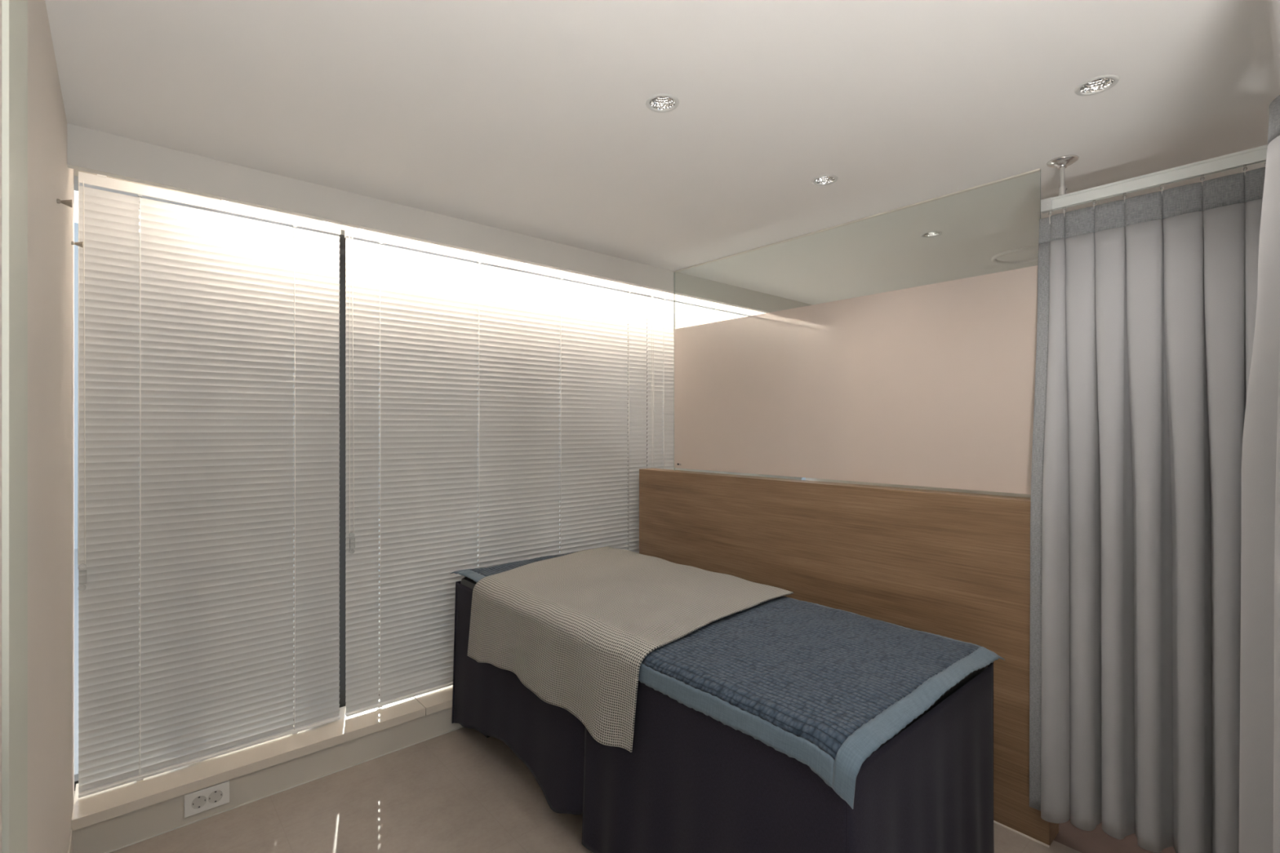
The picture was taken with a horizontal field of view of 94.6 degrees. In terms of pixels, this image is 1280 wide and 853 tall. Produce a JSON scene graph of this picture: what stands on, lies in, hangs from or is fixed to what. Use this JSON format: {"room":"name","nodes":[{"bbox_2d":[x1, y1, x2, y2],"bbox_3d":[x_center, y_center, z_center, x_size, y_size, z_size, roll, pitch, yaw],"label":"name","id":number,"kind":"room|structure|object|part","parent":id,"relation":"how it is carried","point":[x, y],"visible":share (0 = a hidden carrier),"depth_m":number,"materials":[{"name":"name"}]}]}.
{"room":"examination room","nodes":[
{"label":"examination room","id":0,"kind":"room"},
{"bbox_2d":[27,0,74,852],"bbox_3d":[-0.290,0.264,0.051,0.120,2.372,5.260,0,0,-41],"label":"wall","id":1,"kind":"structure","parent":0,"point":[51,224],"depth_m":1.32,"materials":[{"name":"paint"}]},
{"bbox_2d":[0,0,1,852],"bbox_3d":[-0.534,0.263,0.428,0.010,2.366,0.848,0,0,-41],"label":"door","id":2,"kind":"structure","parent":1,"relation":"in","point":[0,0],"depth_m":0.74,"materials":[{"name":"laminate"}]},
{"bbox_2d":[1,0,27,852],"bbox_3d":[-0.879,0.264,0.825,0.016,2.372,0.200,0,0,-41],"label":"trim","id":3,"kind":"structure","parent":1,"relation":"attached to","point":[14,12],"depth_m":0.79,"materials":[{"name":"paint"}]},
{"bbox_2d":[56,199,72,208],"bbox_3d":[-1.482,-0.577,1.520,0.028,0.020,0.020,0,0,-41],"label":"coat hook","id":4,"kind":"object","parent":1,"relation":"attached to","point":[68,202],"visible":1,"depth_m":1.52,"materials":[{"name":"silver metal"}]},
{"bbox_2d":[67,827,72,852],"bbox_3d":[-1.479,1.386,1.498,0.003,0.128,1.203,0,0,-41],"label":"baseboard","id":5,"kind":"structure","parent":1,"relation":"attached to","point":[70,846],"depth_m":1.90,"materials":[{"name":"laminate"}]},
{"bbox_2d":[71,241,83,248],"bbox_3d":[-1.865,-0.605,1.956,0.028,0.020,0.020,0,0,-41],"label":"coat hook","id":6,"kind":"object","parent":1,"relation":"attached to","point":[80,244],"visible":1,"depth_m":1.95,"materials":[{"name":"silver metal"}]},
{"bbox_2d":[71,169,765,852],"bbox_3d":[-0.372,0.264,3.529,4.900,2.372,0.406,0,0,-41],"label":"wall window","id":7,"kind":"structure","parent":1,"relation":"in","point":[112,833],"depth_m":2.31,"materials":[{"name":"paint"}]},
{"bbox_2d":[183,780,229,817],"bbox_3d":[-1.602,1.378,2.185,0.136,0.082,0.011,0,0,-41],"label":"power outlet","id":8,"kind":"object","parent":7,"relation":"attached to","point":[218,794],"visible":1,"depth_m":2.18,"materials":[{"name":"white plastic"}]},
{"bbox_2d":[191,795,206,808],"bbox_3d":[-1.618,1.378,2.166,0.045,0.045,0.002,0,0,-41],"label":"socket","id":9,"kind":"object","parent":8,"relation":"attached to","point":[198,802],"depth_m":2.17,"materials":[{"name":"white plastic"}]},
{"bbox_2d":[208,790,222,803],"bbox_3d":[-1.581,1.378,2.198,0.045,0.045,0.002,0,0,-41],"label":"socket","id":10,"kind":"object","parent":8,"relation":"attached to","point":[214,796],"depth_m":2.20,"materials":[{"name":"white plastic"}]},
{"bbox_2d":[77,171,340,797],"bbox_3d":[-1.634,0.184,2.321,0.835,2.212,0.060,0,0,-41],"label":"blind","id":11,"kind":"object","parent":7,"relation":"attached to","point":[216,433],"visible":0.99,"depth_m":2.28,"materials":[{"name":"white"}]},
{"bbox_3d":[-1.928,-0.190,2.039,0.020,1.330,0.015,0,0,-41],"label":"pull cord","id":12,"kind":"part","parent":11,"relation":"part of","materials":[{"name":"white plastic"}]},
{"bbox_3d":[-1.825,0.220,2.155,0.004,2.123,0.003,0,0,4],"label":"ladder cord","id":13,"kind":"part","parent":11,"relation":"part of","materials":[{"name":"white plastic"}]},
{"bbox_3d":[-1.639,1.281,2.327,0.834,0.012,0.026,0,0,-41],"label":"rail","id":14,"kind":"part","parent":11,"relation":"part of","materials":[{"name":"white"}]},
{"bbox_3d":[-1.453,0.220,2.482,0.004,2.123,0.003,0,0,4],"label":"ladder cord","id":15,"kind":"part","parent":11,"relation":"part of","materials":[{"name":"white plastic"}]},
{"bbox_2d":[74,200,648,791],"bbox_3d":[-0.423,0.220,3.648,4.620,2.229,0.070,0,0,-41],"label":"window","id":16,"kind":"structure","parent":7,"relation":"attached to","point":[342,685],"depth_m":2.75,"materials":[{"name":"black"}]},
{"bbox_3d":[-0.423,1.317,3.648,4.620,0.034,0.060,0,0,-41],"label":"frame rail","id":17,"kind":"part","parent":16,"relation":"part of","materials":[{"name":"black"}]},
{"bbox_2d":[344,226,648,716],"bbox_3d":[-0.625,0.183,3.208,1.800,2.210,0.060,0,0,-41],"label":"blind","id":18,"kind":"object","parent":7,"relation":"attached to","point":[428,486],"visible":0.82,"depth_m":2.99,"materials":[{"name":"white plastic"}]},
{"bbox_3d":[-1.277,-0.192,2.610,0.020,1.324,0.015,0,0,-41],"label":"pull cord","id":19,"kind":"part","parent":18,"relation":"part of","materials":[{"name":"white plastic"}]},
{"bbox_3d":[-1.194,0.218,2.710,0.004,2.121,0.003,0,0,4],"label":"ladder cord","id":20,"kind":"part","parent":18,"relation":"part of","materials":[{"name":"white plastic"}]},
{"bbox_3d":[-0.630,1.279,3.214,1.800,0.012,0.026,0,0,-41],"label":"rail","id":21,"kind":"part","parent":18,"relation":"part of","materials":[{"name":"white metal"}]},
{"bbox_3d":[-0.828,0.218,3.032,0.004,2.121,0.003,0,0,4],"label":"ladder cord","id":22,"kind":"part","parent":18,"relation":"part of","materials":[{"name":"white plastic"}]},
{"bbox_3d":[-0.070,0.218,3.698,0.004,2.121,0.003,0,0,4],"label":"ladder cord","id":23,"kind":"part","parent":18,"relation":"part of","materials":[{"name":"white fabric"}]},
{"bbox_2d":[647,288,801,479],"bbox_3d":[0.711,0.177,4.381,1.748,2.198,0.060,0,0,-41],"label":"blind","id":24,"kind":"object","parent":7,"relation":"attached to","point":[689,312],"visible":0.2,"depth_m":3.91,"materials":[{"name":"white"}]},
{"bbox_3d":[0.081,-0.190,3.804,0.020,1.330,0.015,0,0,-41],"label":"pull cord","id":25,"kind":"part","parent":24,"relation":"part of","materials":[{"name":"white plastic"}]},
{"bbox_2d":[66,123,812,313],"bbox_3d":[-0.061,-0.860,3.308,4.524,0.124,0.050,0,0,-41],"label":"curtain box","id":26,"kind":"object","parent":1,"relation":"attached to","point":[88,150],"depth_m":2.34,"materials":[{"name":"paint"}]},
{"bbox_2d":[109,727,1176,852],"bbox_3d":[1.342,1.490,1.712,4.724,0.080,5.600,0,0,-41],"label":"floor","id":27,"kind":"structure","parent":0,"point":[461,790],"depth_m":2.18,"materials":[{"name":"beige tile"}]},
{"bbox_2d":[460,577,987,759],"bbox_3d":[0.127,1.081,2.348,0.880,0.738,2.010,0,0,-41],"label":"bed","id":28,"kind":"object","parent":27,"relation":"on","point":[468,582],"visible":0.13,"depth_m":1.70,"materials":[{"name":"black fabric"}]},
{"bbox_2d":[452,580,994,852],"bbox_3d":[0.121,1.079,2.323,0.967,0.682,2.064,0,0,-41],"label":"bed skirt","id":29,"kind":"object","parent":28,"relation":"hanging from","point":[690,781],"visible":0.52,"depth_m":1.67,"materials":[{"name":"grey fabric"}]},
{"bbox_3d":[-0.549,1.071,3.096,0.912,0.667,0.007,0,0,-41],"label":"panel","id":30,"kind":"part","parent":29,"relation":"part of","materials":[{"name":"grey fabric"}]},
{"bbox_3d":[-0.506,1.074,2.378,0.052,0.660,1.140,0,0,-41],"label":"panel","id":31,"kind":"part","parent":29,"relation":"part of","materials":[{"name":"grey fabric"}]},
{"bbox_3d":[0.117,1.084,1.641,0.056,0.672,0.968,0,0,-41],"label":"panel","id":32,"kind":"part","parent":29,"relation":"part of","materials":[{"name":"grey fabric"}]},
{"bbox_3d":[0.790,1.084,1.563,0.880,0.672,0.032,0,0,-41],"label":"panel","id":33,"kind":"part","parent":29,"relation":"part of","materials":[{"name":"grey fabric"}]},
{"bbox_3d":[0.463,1.071,2.639,0.014,0.667,2.015,0,0,-41],"label":"panel","id":34,"kind":"part","parent":29,"relation":"part of","materials":[{"name":"grey fabric"}]},
{"bbox_2d":[449,551,1004,808],"bbox_3d":[0.124,0.780,2.358,0.947,0.187,2.102,0,0,-41],"label":"quilt","id":35,"kind":"object","parent":28,"relation":"on","point":[846,683],"visible":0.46,"depth_m":1.67,"materials":[{"name":"blue fabric"}]},
{"bbox_2d":[466,546,793,751],"bbox_3d":[-0.109,0.836,2.563,0.958,0.342,1.315,0,0,-41],"label":"blanket","id":36,"kind":"object","parent":35,"relation":"on","point":[577,629],"visible":1,"depth_m":2.24,"materials":[{"name":"beige fabric"}]},
{"bbox_2d":[639,468,1058,845],"bbox_3d":[0.747,0.857,2.881,0.115,1.187,2.148,0,0,-41],"label":"wall","id":37,"kind":"structure","parent":27,"relation":"on","point":[953,565],"depth_m":2.46,"materials":[{"name":"brown wood"}]},
{"bbox_2d":[103,726,1049,852],"bbox_3d":[-0.232,1.448,1.994,2.526,0.005,2.108,0,0,-41],"label":"trim","id":38,"kind":"structure","parent":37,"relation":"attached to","point":[215,814],"depth_m":2.23,"materials":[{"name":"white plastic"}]},
{"bbox_2d":[673,168,1040,499],"bbox_3d":[0.818,-0.329,2.808,0.016,1.184,1.858,0,0,-41],"label":"glass screen","id":39,"kind":"object","parent":37,"relation":"on","point":[931,385],"visible":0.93,"depth_m":2.57,"materials":[{"name":"grey"}]},
{"bbox_2d":[44,0,1279,305],"bbox_3d":[1.375,-1.022,1.674,4.724,0.200,5.500,0,0,-41],"label":"ceiling","id":40,"kind":"structure","parent":0,"point":[529,117],"depth_m":1.70,"materials":[{"name":"paint"}]},
{"bbox_2d":[645,93,679,112],"bbox_3d":[0.064,-0.940,1.683,0.096,0.043,0.096,0,0,-41],"label":"recessed light","id":41,"kind":"object","parent":40,"relation":"in","point":[659,103],"visible":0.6,"depth_m":1.71,"materials":[{"name":"white metal"}]},
{"bbox_2d":[811,174,838,186],"bbox_3d":[0.691,-0.940,2.209,0.096,0.043,0.096,0,0,-41],"label":"recessed light","id":42,"kind":"object","parent":40,"relation":"in","point":[825,180],"visible":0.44,"depth_m":2.23,"materials":[{"name":"white metal"}]},
{"bbox_2d":[920,231,942,237],"bbox_3d":[1.396,-0.940,2.829,0.096,0.043,0.096,0,0,-41],"label":"recessed light","id":43,"kind":"object","parent":40,"relation":"in","point":[931,233],"visible":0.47,"depth_m":2.85,"materials":[{"name":"white metal"}]},
{"bbox_2d":[991,246,1038,264],"bbox_3d":[2.061,-0.915,3.169,0.300,0.014,0.300,0,0,-41],"label":"ceiling vent","id":44,"kind":"object","parent":40,"relation":"in","point":[1025,255],"visible":0.77,"depth_m":3.17,"materials":[{"name":"white"}]},
{"bbox_3d":[2.061,-0.915,3.169,0.256,0.011,0.256,0,0,-41],"label":"dish","id":45,"kind":"part","parent":44,"relation":"part of","materials":[{"name":"white"}]},
{"bbox_2d":[1074,75,1119,96],"bbox_3d":[1.234,-0.940,1.595,0.096,0.043,0.096,0,0,-41],"label":"recessed light","id":46,"kind":"object","parent":40,"relation":"in","point":[1097,85],"visible":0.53,"depth_m":1.61,"materials":[{"name":"white metal"}]},
{"bbox_2d":[1040,144,1267,213],"bbox_3d":[1.047,-0.840,1.351,1.646,0.164,0.617,0,0,-41],"label":"track","id":47,"kind":"object","parent":40,"relation":"attached to","point":[1257,155],"visible":1,"depth_m":1.88,"materials":[{"name":"white metal"}]},
{"bbox_2d":[1058,186,1066,195],"bbox_3d":[1.468,-0.816,2.049,0.022,0.031,0.025,0,0,-41],"label":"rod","id":48,"kind":"object","parent":47,"relation":"attached to","point":[1062,189],"depth_m":2.04,"materials":[{"name":"white metal"}]},
{"bbox_3d":[1.467,-0.871,2.050,0.014,0.082,0.014,0,0,-41],"label":"rod","id":49,"kind":"part","parent":47,"relation":"part of","materials":[{"name":"silver metal"}]},
{"bbox_2d":[1029,160,1266,852],"bbox_3d":[1.607,0.290,1.884,0.608,2.097,0.139,0,0,42],"label":"curtain","id":50,"kind":"object","parent":47,"relation":"hanging from","point":[1147,303],"visible":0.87,"depth_m":1.87,"materials":[{"name":"grey fabric"}]},
{"bbox_2d":[1239,95,1279,852],"bbox_3d":[1.422,0.318,1.322,0.961,2.153,0.123,0,0,-41],"label":"curtain","id":51,"kind":"object","parent":47,"relation":"hanging from","point":[1260,660],"visible":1,"depth_m":1.33,"materials":[{"name":"white fabric"}]},
{"bbox_2d":[805,477,1031,497],"bbox_3d":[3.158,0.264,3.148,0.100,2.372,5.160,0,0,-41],"label":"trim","id":52,"kind":"structure","parent":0,"point":[1016,495],"depth_m":4.30,"materials":[{"name":"paint"}]},
{"label":"outside","id":53,"kind":"structure","parent":0,"visible":0},
{"bbox_2d":[74,477,805,774],"bbox_3d":[-10.519,1.700,19.545,50.000,0.100,36.750,0,0,-41],"label":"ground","id":54,"kind":"structure","parent":53,"point":[76,570],"depth_m":4.29,"materials":[{"name":"grey"}]},
{"bbox_2d":[74,222,559,549],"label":"window","id":55,"kind":"structure","parent":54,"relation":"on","point":[76,224],"depth_m":7.96,"materials":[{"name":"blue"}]}
]}

